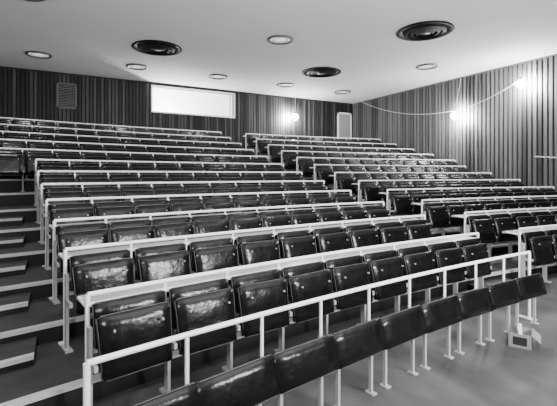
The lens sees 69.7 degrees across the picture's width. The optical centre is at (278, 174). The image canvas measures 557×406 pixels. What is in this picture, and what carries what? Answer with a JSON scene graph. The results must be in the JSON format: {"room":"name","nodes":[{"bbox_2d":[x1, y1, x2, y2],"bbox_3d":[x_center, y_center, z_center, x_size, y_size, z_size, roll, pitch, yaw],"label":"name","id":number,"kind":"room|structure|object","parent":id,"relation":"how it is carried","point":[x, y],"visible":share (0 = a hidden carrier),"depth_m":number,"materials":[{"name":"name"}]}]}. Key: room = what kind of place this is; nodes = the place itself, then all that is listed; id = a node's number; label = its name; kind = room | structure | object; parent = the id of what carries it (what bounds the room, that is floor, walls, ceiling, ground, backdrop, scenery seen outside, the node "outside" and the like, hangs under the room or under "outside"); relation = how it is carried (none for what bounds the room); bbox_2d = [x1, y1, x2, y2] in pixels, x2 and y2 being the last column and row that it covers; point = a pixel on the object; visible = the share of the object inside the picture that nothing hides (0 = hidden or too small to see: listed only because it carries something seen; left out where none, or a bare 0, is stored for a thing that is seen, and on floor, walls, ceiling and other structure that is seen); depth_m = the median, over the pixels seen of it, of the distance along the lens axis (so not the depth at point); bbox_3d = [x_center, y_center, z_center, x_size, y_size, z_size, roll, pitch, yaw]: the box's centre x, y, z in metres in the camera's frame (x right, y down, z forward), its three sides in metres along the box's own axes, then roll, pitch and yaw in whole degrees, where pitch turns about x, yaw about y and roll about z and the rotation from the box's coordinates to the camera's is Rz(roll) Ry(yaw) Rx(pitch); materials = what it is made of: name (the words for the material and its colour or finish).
{"room":"lecture hall","nodes":[
{"label":"lecture hall","id":0,"kind":"room"},
{"bbox_2d":[0,68,352,154],"bbox_3d":[-2.839,-0.900,16.268,14.680,5.200,0.180,0,0,-28],"label":"wall","id":1,"kind":"structure","parent":0,"point":[24,94],"depth_m":14.92,"materials":[{"name":"black wood"}]},
{"bbox_2d":[57,82,76,108],"bbox_3d":[-7.273,-2.720,13.745,0.620,0.880,0.039,0,0,-28],"label":"air vent","id":2,"kind":"object","parent":1,"relation":"in","point":[66,92],"visible":1,"depth_m":13.74,"materials":[{"name":"grey metal"}]},
{"bbox_2d":[0,66,351,104],"bbox_3d":[-2.714,-3.475,16.215,14.450,0.050,0.029,0,0,-28],"label":"trim","id":3,"kind":"structure","parent":1,"relation":"attached to","point":[0,66],"depth_m":15.19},
{"bbox_2d":[151,85,234,117],"bbox_3d":[-3.356,-2.890,15.983,3.400,1.040,0.210,0,0,-28],"label":"window","id":4,"kind":"structure","parent":1,"relation":"in","point":[155,86],"depth_m":15.97,"materials":[{"name":"white"}]},
{"bbox_2d":[337,112,351,138],"bbox_3d":[3.212,-1.870,19.373,0.840,2.300,0.108,0,0,-28],"label":"door","id":5,"kind":"structure","parent":1,"relation":"in","point":[344,120],"depth_m":19.37,"materials":[{"name":"white wood"}]},
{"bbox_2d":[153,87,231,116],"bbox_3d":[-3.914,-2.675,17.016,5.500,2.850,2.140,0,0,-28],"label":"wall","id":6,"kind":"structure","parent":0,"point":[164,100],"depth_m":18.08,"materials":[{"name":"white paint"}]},
{"bbox_2d":[0,0,556,103],"bbox_3d":[1.759,-3.575,7.942,14.850,0.150,19.300,0,0,-28],"label":"ceiling","id":7,"kind":"structure","parent":0,"point":[358,38],"depth_m":10.41,"materials":[{"name":"paint"}]},
{"bbox_2d":[25,0,44,1],"bbox_3d":[-4.832,-3.478,7.675,0.680,0.045,0.680,0,0,-28],"label":"recessed light","id":8,"kind":"object","parent":7,"relation":"in","point":[25,0],"visible":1,"depth_m":7.94,"materials":[{"name":"grey"}]},
{"bbox_2d":[25,51,51,58],"bbox_3d":[-6.949,-3.478,11.590,0.680,0.045,0.680,0,0,-28],"label":"recessed light","id":9,"kind":"object","parent":7,"relation":"in","point":[35,54],"visible":1,"depth_m":11.58,"materials":[{"name":"grey"}]},
{"bbox_2d":[126,63,147,69],"bbox_3d":[-4.556,-3.478,12.884,0.680,0.045,0.680,0,0,-28],"label":"recessed light","id":10,"kind":"object","parent":7,"relation":"in","point":[133,66],"visible":1,"depth_m":12.86,"materials":[{"name":"grey"}]},
{"bbox_2d":[131,40,181,55],"bbox_3d":[-3.337,-3.462,11.008,1.340,0.075,1.340,0,0,-28],"label":"air diffuser","id":11,"kind":"object","parent":7,"relation":"attached to","point":[150,47],"depth_m":10.86,"materials":[{"name":"black metal"}]},
{"bbox_2d":[208,74,226,79],"bbox_3d":[-2.155,-3.478,14.182,0.680,0.045,0.680,0,0,-28],"label":"recessed light","id":12,"kind":"object","parent":7,"relation":"in","point":[212,76],"visible":1,"depth_m":14.17,"materials":[{"name":"grey"}]},
{"bbox_2d":[267,35,293,44],"bbox_3d":[0.050,-3.478,10.315,0.680,0.045,0.680,0,0,-28],"label":"recessed light","id":13,"kind":"object","parent":7,"relation":"in","point":[279,39],"visible":1,"depth_m":10.30,"materials":[{"name":"grey"}]},
{"bbox_2d":[277,83,293,87],"bbox_3d":[0.264,-3.478,15.490,0.680,0.045,0.680,0,0,-28],"label":"recessed light","id":14,"kind":"object","parent":7,"relation":"in","point":[285,85],"visible":1,"depth_m":15.46,"materials":[{"name":"grey"}]},
{"bbox_2d":[292,112,297,119],"bbox_3d":[0.735,-2.960,17.563,0.260,1.080,0.260,0,0,-28],"label":"bulb","id":15,"kind":"object","parent":7,"relation":"hanging from","point":[295,116],"visible":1,"depth_m":17.48,"materials":[{"name":"white glass"}]},
{"bbox_2d":[302,67,340,77],"bbox_3d":[1.457,-3.462,13.600,1.340,0.075,1.340,0,0,-28],"label":"air diffuser","id":16,"kind":"object","parent":7,"relation":"attached to","point":[317,72],"depth_m":13.43,"materials":[{"name":"black metal"}]},
{"bbox_2d":[334,90,350,93],"bbox_3d":[2.683,-3.478,16.798,0.680,0.045,0.680,0,0,-28],"label":"recessed light","id":17,"kind":"object","parent":7,"relation":"in","point":[337,91],"visible":1,"depth_m":16.76,"materials":[{"name":"grey"}]},
{"bbox_2d":[396,20,454,40],"bbox_3d":[3.554,-3.462,9.720,1.340,0.075,1.340,0,0,-28],"label":"air diffuser","id":18,"kind":"object","parent":7,"relation":"attached to","point":[424,30],"depth_m":9.59,"materials":[{"name":"black metal"}]},
{"bbox_2d":[416,63,437,69],"bbox_3d":[4.774,-3.478,12.869,0.680,0.045,0.680,0,0,-28],"label":"recessed light","id":19,"kind":"object","parent":7,"relation":"in","point":[428,66],"visible":1,"depth_m":12.86,"materials":[{"name":"grey"}]},
{"bbox_2d":[361,78,522,114],"bbox_3d":[5.583,-2.876,15.399,0.048,1.222,7.627,0,0,-28],"label":"cable","id":20,"kind":"object","parent":7,"relation":"hanging from","point":[522,78],"visible":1,"depth_m":13.97,"materials":[{"name":"white plastic"}]},
{"bbox_2d":[451,80,460,118],"bbox_3d":[6.256,-2.671,14.035,0.458,1.462,0.260,0,0,-28],"label":"bulb","id":21,"kind":"object","parent":7,"relation":"hanging from","point":[454,115],"visible":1,"depth_m":13.93,"materials":[{"name":"white glass"}]},
{"bbox_2d":[516,64,526,87],"bbox_3d":[7.345,-3.002,12.020,0.456,0.804,0.260,0,0,-28],"label":"bulb","id":22,"kind":"object","parent":7,"relation":"hanging from","point":[521,83],"visible":1,"depth_m":11.90,"materials":[{"name":"white glass"}]},
{"bbox_2d":[0,155,556,405],"bbox_3d":[0.317,0.488,10.609,14.450,2.424,12.836,0,0,-28],"label":"floor","id":23,"kind":"structure","parent":0,"point":[55,378],"depth_m":3.91,"materials":[{"name":"grey"}]},
{"bbox_2d":[0,117,222,138],"bbox_3d":[-5.088,-1.163,12.983,7.104,0.887,0.692,0,0,-35],"label":"row of seats","id":24,"kind":"object","parent":23,"relation":"on","point":[200,133],"visible":0.36,"depth_m":12.62,"materials":[{"name":"black leather"}]},
{"bbox_2d":[0,123,231,144],"bbox_3d":[-4.633,-0.883,12.141,7.107,0.887,0.693,0,0,-35],"label":"row of seats","id":25,"kind":"object","parent":23,"relation":"on","point":[2,128],"visible":0.36,"depth_m":11.77,"materials":[{"name":"black leather"}]},
{"bbox_2d":[0,131,242,150],"bbox_3d":[-4.178,-0.614,11.297,7.110,0.887,0.700,0,0,-35],"label":"row of seats","id":26,"kind":"object","parent":23,"relation":"on","point":[2,136],"visible":0.47,"depth_m":10.95,"materials":[{"name":"black leather"}]},
{"bbox_2d":[0,138,254,178],"bbox_3d":[-3.723,-0.353,10.454,7.113,0.887,0.702,0,0,-35],"label":"row of seats","id":27,"kind":"object","parent":23,"relation":"on","point":[2,144],"visible":0.43,"depth_m":10.10,"materials":[{"name":"black plastic"}]},
{"bbox_2d":[0,147,269,191],"bbox_3d":[-3.265,-0.103,9.607,7.117,0.887,0.713,0,0,-35],"label":"row of seats","id":28,"kind":"object","parent":23,"relation":"on","point":[12,163],"visible":0.46,"depth_m":8.88,"materials":[{"name":"black leather"}]},
{"bbox_2d":[33,159,284,205],"bbox_3d":[-2.269,0.137,9.183,5.751,0.887,0.650,0,0,-34],"label":"row of seats","id":29,"kind":"object","parent":23,"relation":"on","point":[41,165],"visible":0.48,"depth_m":8.60,"materials":[{"name":"black leather"}]},
{"bbox_2d":[35,170,304,223],"bbox_3d":[-1.782,0.361,8.367,5.672,0.887,0.648,0,0,-34],"label":"row of seats","id":30,"kind":"object","parent":23,"relation":"on","point":[44,178],"visible":0.44,"depth_m":7.84,"materials":[{"name":"black plastic"}]},
{"bbox_2d":[38,180,327,243],"bbox_3d":[-1.290,0.561,7.552,5.583,0.887,0.648,0,0,-35],"label":"row of seats","id":31,"kind":"object","parent":23,"relation":"on","point":[55,192],"visible":0.36,"depth_m":6.92,"materials":[{"name":"black plastic"}]},
{"bbox_2d":[42,190,355,269],"bbox_3d":[-0.798,0.747,6.736,5.494,0.887,0.650,0,0,-35],"label":"row of seats","id":32,"kind":"object","parent":23,"relation":"on","point":[86,209],"visible":0.52,"depth_m":6.04,"materials":[{"name":"black plastic"}]},
{"bbox_2d":[48,201,389,304],"bbox_3d":[-0.303,0.921,5.925,5.395,0.887,0.647,0,0,-35],"label":"row of seats","id":33,"kind":"object","parent":23,"relation":"on","point":[64,235],"visible":0.56,"depth_m":5.18,"materials":[{"name":"black plastic"}]},
{"bbox_2d":[58,214,431,353],"bbox_3d":[0.194,1.087,5.112,5.296,0.887,0.647,0,0,-35],"label":"row of seats","id":34,"kind":"object","parent":23,"relation":"on","point":[98,268],"visible":0.73,"depth_m":4.31,"materials":[{"name":"black plastic"}]},
{"bbox_2d":[243,133,381,154],"bbox_3d":[1.590,-1.163,16.660,6.340,0.887,0.654,0,0,-23],"label":"row of seats","id":35,"kind":"object","parent":23,"relation":"on","point":[249,142],"visible":0.43,"depth_m":16.29,"materials":[{"name":"black plastic"}]},
{"bbox_2d":[253,138,397,161],"bbox_3d":[2.046,-0.883,15.819,6.343,0.887,0.658,0,0,-23],"label":"row of seats","id":36,"kind":"object","parent":23,"relation":"on","point":[260,148],"visible":0.38,"depth_m":15.43,"materials":[{"name":"black plastic"}]},
{"bbox_2d":[264,144,415,163],"bbox_3d":[2.502,-0.614,14.976,6.345,0.887,0.664,0,0,-22],"label":"row of seats","id":37,"kind":"object","parent":23,"relation":"on","point":[272,150],"visible":0.39,"depth_m":14.60,"materials":[{"name":"black plastic"}]},
{"bbox_2d":[277,150,435,177],"bbox_3d":[2.957,-0.353,14.135,6.347,0.887,0.666,0,0,-22],"label":"row of seats","id":38,"kind":"object","parent":23,"relation":"on","point":[287,158],"visible":0.56,"depth_m":13.74,"materials":[{"name":"black plastic"}]},
{"bbox_2d":[292,157,457,185],"bbox_3d":[3.413,-0.103,13.293,6.350,0.887,0.669,0,0,-22],"label":"row of seats","id":39,"kind":"object","parent":23,"relation":"on","point":[303,165],"visible":0.48,"depth_m":12.89,"materials":[{"name":"black plastic"}]},
{"bbox_2d":[309,164,468,193],"bbox_3d":[3.586,0.137,12.349,5.751,0.887,0.649,0,0,-22],"label":"row of seats","id":40,"kind":"object","parent":23,"relation":"on","point":[322,173],"visible":0.52,"depth_m":11.99,"materials":[{"name":"black leather"}]},
{"bbox_2d":[328,172,494,204],"bbox_3d":[4.003,0.361,11.495,5.672,0.887,0.648,0,0,-22],"label":"row of seats","id":41,"kind":"object","parent":23,"relation":"on","point":[343,181],"visible":0.44,"depth_m":10.96,"materials":[{"name":"black plastic"}]},
{"bbox_2d":[351,179,524,215],"bbox_3d":[4.416,0.561,10.636,5.583,0.887,0.650,0,0,-22],"label":"row of seats","id":42,"kind":"object","parent":23,"relation":"on","point":[369,191],"visible":0.51,"depth_m":10.19,"materials":[{"name":"black leather"}]},
{"bbox_2d":[378,186,556,222],"bbox_3d":[4.829,0.747,9.778,5.494,0.887,0.651,0,0,-22],"label":"row of seats","id":43,"kind":"object","parent":23,"relation":"on","point":[400,202],"visible":0.57,"depth_m":9.26,"materials":[{"name":"black leather"}]},
{"bbox_2d":[411,195,556,235],"bbox_3d":[5.236,0.921,8.920,5.395,0.887,0.648,0,0,-22],"label":"row of seats","id":44,"kind":"object","parent":23,"relation":"on","point":[438,214],"visible":0.66,"depth_m":8.23,"materials":[{"name":"black leather"}]},
{"bbox_2d":[451,207,556,260],"bbox_3d":[5.644,1.087,8.061,5.296,0.887,0.643,0,0,-22],"label":"row of seats","id":45,"kind":"object","parent":23,"relation":"on","point":[486,224],"visible":0.73,"depth_m":7.24,"materials":[{"name":"black leather"}]},
{"bbox_2d":[81,273,556,405],"bbox_3d":[1.759,1.750,7.942,14.850,0.100,19.300,0,0,-28],"label":"floor","id":46,"kind":"structure","parent":0,"point":[496,373],"depth_m":3.44,"materials":[{"name":"concrete"}]},
{"bbox_2d":[0,216,511,373],"bbox_3d":[0.947,0.558,9.444,14.390,2.284,11.046,0,0,-28],"label":"steps","id":47,"kind":"structure","parent":46,"relation":"on","point":[16,355],"depth_m":3.99,"materials":[{"name":"grey"}]},
{"bbox_2d":[76,232,491,405],"bbox_3d":[0.701,1.256,4.310,5.166,0.887,0.643,0,0,-35],"label":"row of seats","id":48,"kind":"object","parent":46,"relation":"on","point":[127,316],"visible":0.98,"depth_m":3.47,"materials":[{"name":"black leather"}]},
{"bbox_2d":[83,251,546,405],"bbox_3d":[1.033,1.296,3.306,4.871,0.807,0.338,0,0,-36],"label":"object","id":49,"kind":"object","parent":46,"relation":"on","point":[255,382],"visible":0.99,"depth_m":2.87,"materials":[{"name":"white metal"}]},
{"bbox_2d":[508,323,540,350],"bbox_3d":[2.461,1.609,3.999,0.273,0.181,0.242,0,0,33],"label":"cardboard box","id":50,"kind":"object","parent":46,"relation":"on","point":[520,337],"visible":1,"depth_m":3.95,"materials":[{"name":"white cardboard"}]},
{"bbox_2d":[501,224,556,282],"bbox_3d":[6.038,1.256,7.195,5.166,0.887,0.644,0,0,-22],"label":"row of seats","id":51,"kind":"object","parent":46,"relation":"on","point":[541,241],"visible":0.95,"depth_m":6.15,"materials":[{"name":"black plastic"}]},
{"bbox_2d":[353,55,556,191],"bbox_3d":[8.203,-0.900,11.427,0.200,5.200,19.300,0,0,-28],"label":"wall","id":52,"kind":"structure","parent":0,"point":[501,135],"depth_m":13.50,"materials":[{"name":"black wood"}]},
{"bbox_2d":[352,53,556,104],"bbox_3d":[8.149,-3.475,11.284,0.030,0.050,19.100,0,0,-28],"label":"trim","id":53,"kind":"structure","parent":52,"relation":"attached to","point":[556,53],"depth_m":14.02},
{"bbox_2d":[534,156,556,158],"bbox_3d":[8.359,-0.423,10.829,0.106,0.293,2.704,0,0,-28],"label":"wall handrail","id":54,"kind":"object","parent":52,"relation":"attached to","point":[534,156],"visible":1,"depth_m":11.76,"materials":[{"name":"white metal"}]}
]}

